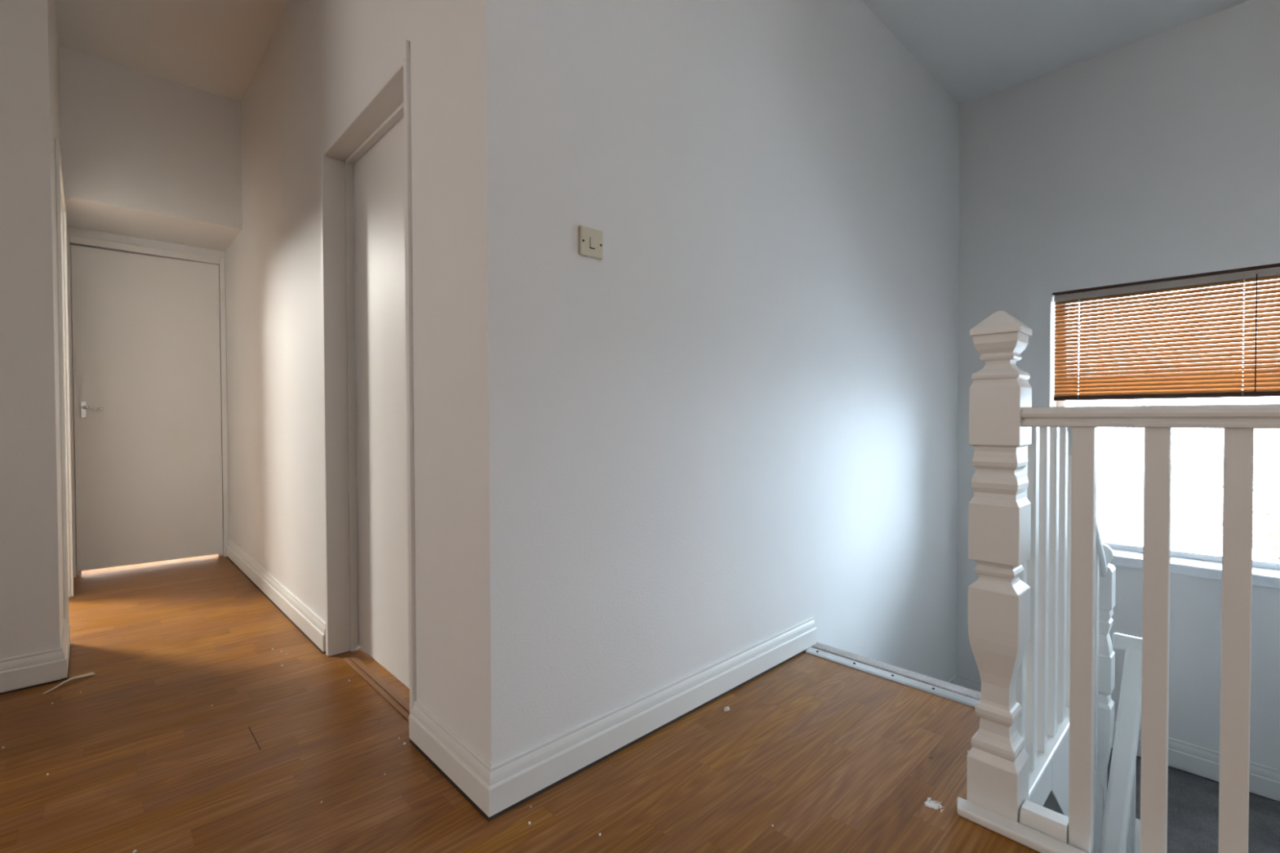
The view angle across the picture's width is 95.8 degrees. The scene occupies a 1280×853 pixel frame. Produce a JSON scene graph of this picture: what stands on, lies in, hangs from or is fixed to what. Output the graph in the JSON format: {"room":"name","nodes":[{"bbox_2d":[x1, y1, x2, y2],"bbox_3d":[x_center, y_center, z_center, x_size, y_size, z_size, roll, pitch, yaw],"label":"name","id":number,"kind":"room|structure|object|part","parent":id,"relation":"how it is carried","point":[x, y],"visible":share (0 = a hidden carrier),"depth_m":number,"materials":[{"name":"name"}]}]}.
{"room":"stair landing","nodes":[
{"label":"stair landing","id":0,"kind":"room"},
{"bbox_2d":[0,0,61,693],"bbox_3d":[-3.382,-0.484,0.967,3.375,2.860,0.126,-1,1,-44],"label":"wall","id":1,"kind":"structure","parent":0,"point":[30,610],"depth_m":2.04,"materials":[{"name":"white paint"}]},
{"bbox_2d":[0,617,70,692],"bbox_3d":[-3.470,0.881,1.099,3.393,0.109,0.449,-1,1,-44],"label":"baseboard","id":2,"kind":"structure","parent":1,"relation":"attached to","point":[44,666],"depth_m":2.06,"materials":[{"name":"white paint"}]},
{"bbox_2d":[48,0,63,636],"bbox_3d":[-2.898,-0.516,2.818,0.120,2.860,1.890,-1,1,-44],"label":"wall","id":3,"kind":"structure","parent":0,"point":[54,44],"depth_m":2.33,"materials":[{"name":"white paint"}]},
{"bbox_2d":[54,138,74,626],"bbox_3d":[-2.793,-0.140,2.719,0.144,2.110,0.985,-1,1,-44],"label":"trim","id":4,"kind":"structure","parent":3,"relation":"attached to","point":[60,201],"depth_m":2.43,"materials":[{"name":"white paint"}]},
{"bbox_2d":[66,226,224,258],"bbox_3d":[-3.180,-1.553,3.744,0.775,0.815,0.140,-1,1,-44],"label":"wall","id":5,"kind":"structure","parent":0,"point":[70,230],"depth_m":3.67,"materials":[{"name":"white paint"}]},
{"bbox_2d":[66,234,229,577],"bbox_3d":[-3.152,-0.125,3.742,0.774,2.050,0.209,-1,1,-44],"label":"door","id":6,"kind":"structure","parent":5,"relation":"in","point":[147,325],"depth_m":3.68,"materials":[{"name":"white paint"}]},
{"bbox_3d":[-3.353,-0.102,3.483,0.028,0.103,0.008,-1,1,-44],"label":"handle","id":7,"kind":"part","parent":6,"relation":"part of","materials":[{"name":"silver metal"}]},
{"bbox_3d":[-3.305,-0.111,3.488,0.094,0.028,0.051,-1,1,-44],"label":"lever","id":8,"kind":"part","parent":6,"relation":"part of","materials":[{"name":"silver metal"}]},
{"bbox_2d":[58,45,242,251],"bbox_3d":[-2.917,-1.575,3.467,0.775,0.763,0.663,-1,1,-44],"label":"wall","id":9,"kind":"structure","parent":0,"point":[144,155],"depth_m":3.23,"materials":[{"name":"white paint"}]},
{"bbox_2d":[224,0,467,744],"bbox_3d":[-1.650,-0.520,2.805,0.120,2.860,3.630,-1,1,-44],"label":"wall","id":10,"kind":"structure","parent":0,"point":[322,60],"depth_m":2.35,"materials":[{"name":"white paint"}]},
{"bbox_2d":[226,539,325,652],"bbox_3d":[-2.067,0.842,3.170,0.018,0.109,2.312,-1,1,-44],"label":"baseboard","id":11,"kind":"structure","parent":10,"relation":"attached to","point":[314,627],"depth_m":2.83,"materials":[{"name":"white paint"}]},
{"bbox_2d":[320,40,416,714],"bbox_3d":[-0.912,-0.100,2.046,0.154,2.040,0.865,-1,1,-44],"label":"door","id":12,"kind":"structure","parent":10,"relation":"in","point":[366,167],"depth_m":2.21,"materials":[{"name":"white paint"}]},
{"bbox_2d":[0,554,1039,852],"bbox_3d":[-2.107,0.996,1.306,5.650,0.121,8.700,-1,1,-44],"label":"floor","id":13,"kind":"structure","parent":0,"point":[837,757],"depth_m":1.60,"materials":[{"name":"brown wood"}]},
{"bbox_2d":[42,672,95,693],"bbox_3d":[-2.050,0.916,2.074,0.033,0.013,0.156,0,1,17],"label":"paint sliver","id":14,"kind":"object","parent":13,"relation":"on","point":[89,673],"visible":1,"depth_m":2.09,"materials":[{"name":"paint"}]},
{"bbox_2d":[343,656,409,721],"bbox_3d":[-0.896,0.917,2.020,0.042,0.006,0.734,-1,1,-44],"label":"threshold strip","id":15,"kind":"object","parent":13,"relation":"on","point":[398,699],"visible":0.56,"depth_m":2.03,"materials":[{"name":"brown wood"}]},
{"bbox_2d":[724,706,729,711],"bbox_3d":[0.281,0.913,1.873,0.026,0.012,0.012,-1,1,-35],"label":"chip","id":16,"kind":"object","parent":13,"relation":"on","point":[726,708],"visible":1,"depth_m":1.87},
{"bbox_2d":[804,647,979,707],"bbox_3d":[0.941,0.908,2.070,0.046,0.010,0.756,-1,1,-44],"label":"strip","id":17,"kind":"object","parent":13,"relation":"on","point":[940,692],"visible":0.74,"depth_m":2.08,"materials":[{"name":"wood"}]},
{"bbox_2d":[924,797,943,812],"bbox_3d":[0.720,0.923,1.412,0.040,0.003,0.044,-1,1,-44],"label":"paint splash","id":18,"kind":"object","parent":13,"relation":"on","point":[932,805],"visible":1,"depth_m":1.41,"materials":[{"name":"white paint"}]},
{"bbox_2d":[1029,761,1051,806],"bbox_3d":[1.299,1.007,1.200,0.455,0.159,0.950,-1,1,-44],"label":"trim","id":19,"kind":"structure","parent":13,"relation":"attached to","point":[1043,789],"depth_m":1.59,"materials":[{"name":"white paint"}]},
{"bbox_2d":[956,311,1279,852],"bbox_3d":[1.338,0.325,1.256,0.710,1.200,0.991,-1,1,-44],"label":"balustrade","id":20,"kind":"object","parent":13,"relation":"on","point":[1018,507],"visible":1,"depth_m":1.31,"materials":[{"name":"white paint"}]},
{"bbox_3d":[0.863,0.354,1.389,0.105,1.142,0.105,-1,1,-44],"label":"newel post","id":21,"kind":"part","parent":20,"relation":"part of","materials":[{"name":"white paint"}]},
{"bbox_3d":[1.101,0.919,1.039,0.052,0.021,0.991,-1,1,-44],"label":"rail","id":22,"kind":"part","parent":20,"relation":"part of","materials":[{"name":"white paint"}]},
{"bbox_3d":[1.110,0.912,1.620,0.554,0.016,0.078,-1,1,-44],"label":"rail","id":23,"kind":"part","parent":20,"relation":"part of","materials":[{"name":"white paint"}]},
{"bbox_3d":[1.186,-0.018,1.021,0.062,0.045,0.866,-1,1,-44],"label":"handrail","id":24,"kind":"part","parent":20,"relation":"part of","materials":[{"name":"white paint"}]},
{"bbox_2d":[54,0,1249,105],"bbox_3d":[-1.447,-2.011,1.895,7.800,0.150,8.940,-1,1,-44],"label":"ceiling","id":25,"kind":"structure","parent":0,"point":[974,49],"depth_m":2.86,"materials":[{"name":"white paint"}]},
{"bbox_2d":[462,0,959,765],"bbox_3d":[0.767,0.791,2.534,3.212,5.490,0.120,-1,1,-44],"label":"wall","id":26,"kind":"structure","parent":0,"point":[718,433],"depth_m":1.88,"materials":[{"name":"white paint"}]},
{"bbox_2d":[578,225,602,259],"bbox_3d":[-0.132,-0.499,1.569,0.078,0.078,0.014,-1,1,-44],"label":"light switch","id":27,"kind":"object","parent":26,"relation":"attached to","point":[590,240],"visible":1,"depth_m":1.56,"materials":[{"name":"beige plastic"}]},
{"bbox_2d":[408,617,816,817],"bbox_3d":[0.025,0.853,2.045,1.497,0.109,0.470,-1,1,-44],"label":"baseboard","id":28,"kind":"structure","parent":26,"relation":"attached to","point":[494,788],"depth_m":1.61,"materials":[{"name":"white paint"}]},
{"bbox_2d":[955,0,1279,801],"bbox_3d":[2.679,0.776,3.062,0.288,5.490,1.990,-1,1,-44],"label":"wall","id":29,"kind":"structure","parent":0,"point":[1157,156],"depth_m":2.96,"materials":[{"name":"white paint"}]},
{"bbox_2d":[947,675,1279,800],"bbox_3d":[2.230,1.632,2.645,0.962,0.134,1.750,-1,1,-44],"label":"baseboard","id":30,"kind":"structure","parent":29,"relation":"attached to","point":[1264,780],"depth_m":2.80,"materials":[{"name":"white paint"}]},
{"bbox_2d":[1052,262,1279,400],"bbox_3d":[2.633,-0.441,2.917,0.054,0.602,0.909,-1,1,-44],"label":"blind","id":31,"kind":"object","parent":29,"relation":"attached to","point":[1247,380],"visible":1,"depth_m":2.88,"materials":[{"name":"brown wood"}]},
{"bbox_3d":[2.399,-0.429,3.159,0.034,0.560,0.002,-1,1,-44],"label":"ladder cord","id":32,"kind":"part","parent":31,"relation":"part of","materials":[{"name":"white fabric"}]},
{"bbox_3d":[2.632,-0.152,2.920,0.026,0.024,0.893,-1,1,-44],"label":"rail","id":33,"kind":"part","parent":31,"relation":"part of","materials":[{"name":"brown wood"}]},
{"bbox_3d":[2.828,-0.424,2.709,0.034,0.560,0.002,-1,1,-44],"label":"ladder cord","id":34,"kind":"part","parent":31,"relation":"part of","materials":[{"name":"white fabric"}]},
{"bbox_2d":[1057,303,1279,589],"bbox_3d":[2.728,-0.008,2.978,0.312,1.471,1.035,-1,1,-44],"label":"window","id":35,"kind":"structure","parent":29,"relation":"attached to","point":[1265,573],"depth_m":2.87,"materials":[{"name":"white plastic"}]},
{"bbox_3d":[2.731,0.702,2.990,0.312,0.050,1.035,-1,1,-44],"label":"sill","id":36,"kind":"part","parent":35,"relation":"part of","materials":[{"name":"white plastic"}]},
{"bbox_2d":[1106,747,1279,852],"bbox_3d":[2.201,1.780,2.620,1.042,0.140,1.750,-1,1,-44],"label":"floor","id":37,"kind":"structure","parent":0,"point":[1193,800],"depth_m":2.54,"materials":[{"name":"grey carpet"}]},
{"label":"outside","id":38,"kind":"structure","parent":0,"visible":0},
{"bbox_2d":[1096,459,1279,560],"bbox_3d":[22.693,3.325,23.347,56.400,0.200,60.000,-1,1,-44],"label":"window pane","id":39,"kind":"structure","parent":38,"point":[1119,483],"depth_m":23.89,"materials":[{"name":"glass"}]},
{"bbox_2d":[1186,455,1279,561],"bbox_3d":[10.134,1.524,8.080,3.330,4.351,3.699,-1,1,-44],"label":"shrub","id":40,"kind":"object","parent":39,"relation":"on","point":[1264,522],"visible":0.46,"depth_m":8.79,"materials":[{"name":"green plant"}]},
{"bbox_3d":[1.510,3.620,0.930,5.000,0.120,3.520,-1,1,-44],"label":"floor","id":41,"kind":"structure","parent":0,"visible":0},
{"bbox_2d":[808,642,1140,852],"bbox_3d":[1.181,2.211,1.657,1.935,2.622,1.746,-1,1,-44],"label":"staircase","id":42,"kind":"structure","parent":41,"relation":"on","point":[1057,801],"depth_m":2.04,"materials":[{"name":"white paint"}]},
{"bbox_2d":[1066,426,1142,852],"bbox_3d":[1.293,1.296,1.729,1.650,2.677,0.190,-1,1,-44],"label":"balustrade","id":43,"kind":"object","parent":42,"relation":"on","point":[1118,826],"visible":0.52,"depth_m":2.11,"materials":[{"name":"white paint"}]},
{"bbox_3d":[1.550,0.269,2.026,0.660,0.635,0.060,-1,1,-44],"label":"handrail","id":44,"kind":"part","parent":43,"relation":"part of","materials":[{"name":"white paint"}]},
{"bbox_3d":[1.823,1.251,2.302,0.090,1.412,0.090,-1,1,-44],"label":"newel post","id":45,"kind":"part","parent":43,"relation":"part of","materials":[{"name":"white paint"}]},
{"bbox_3d":[1.320,1.598,1.669,1.600,1.519,0.060,-1,1,-44],"label":"handrail","id":46,"kind":"part","parent":43,"relation":"part of","materials":[{"name":"white paint"}]},
{"bbox_3d":[1.875,0.855,2.215,0.035,0.105,0.100,-1,1,-44],"label":"rail","id":47,"kind":"part","parent":43,"relation":"part of","materials":[{"name":"white paint"}]}
]}

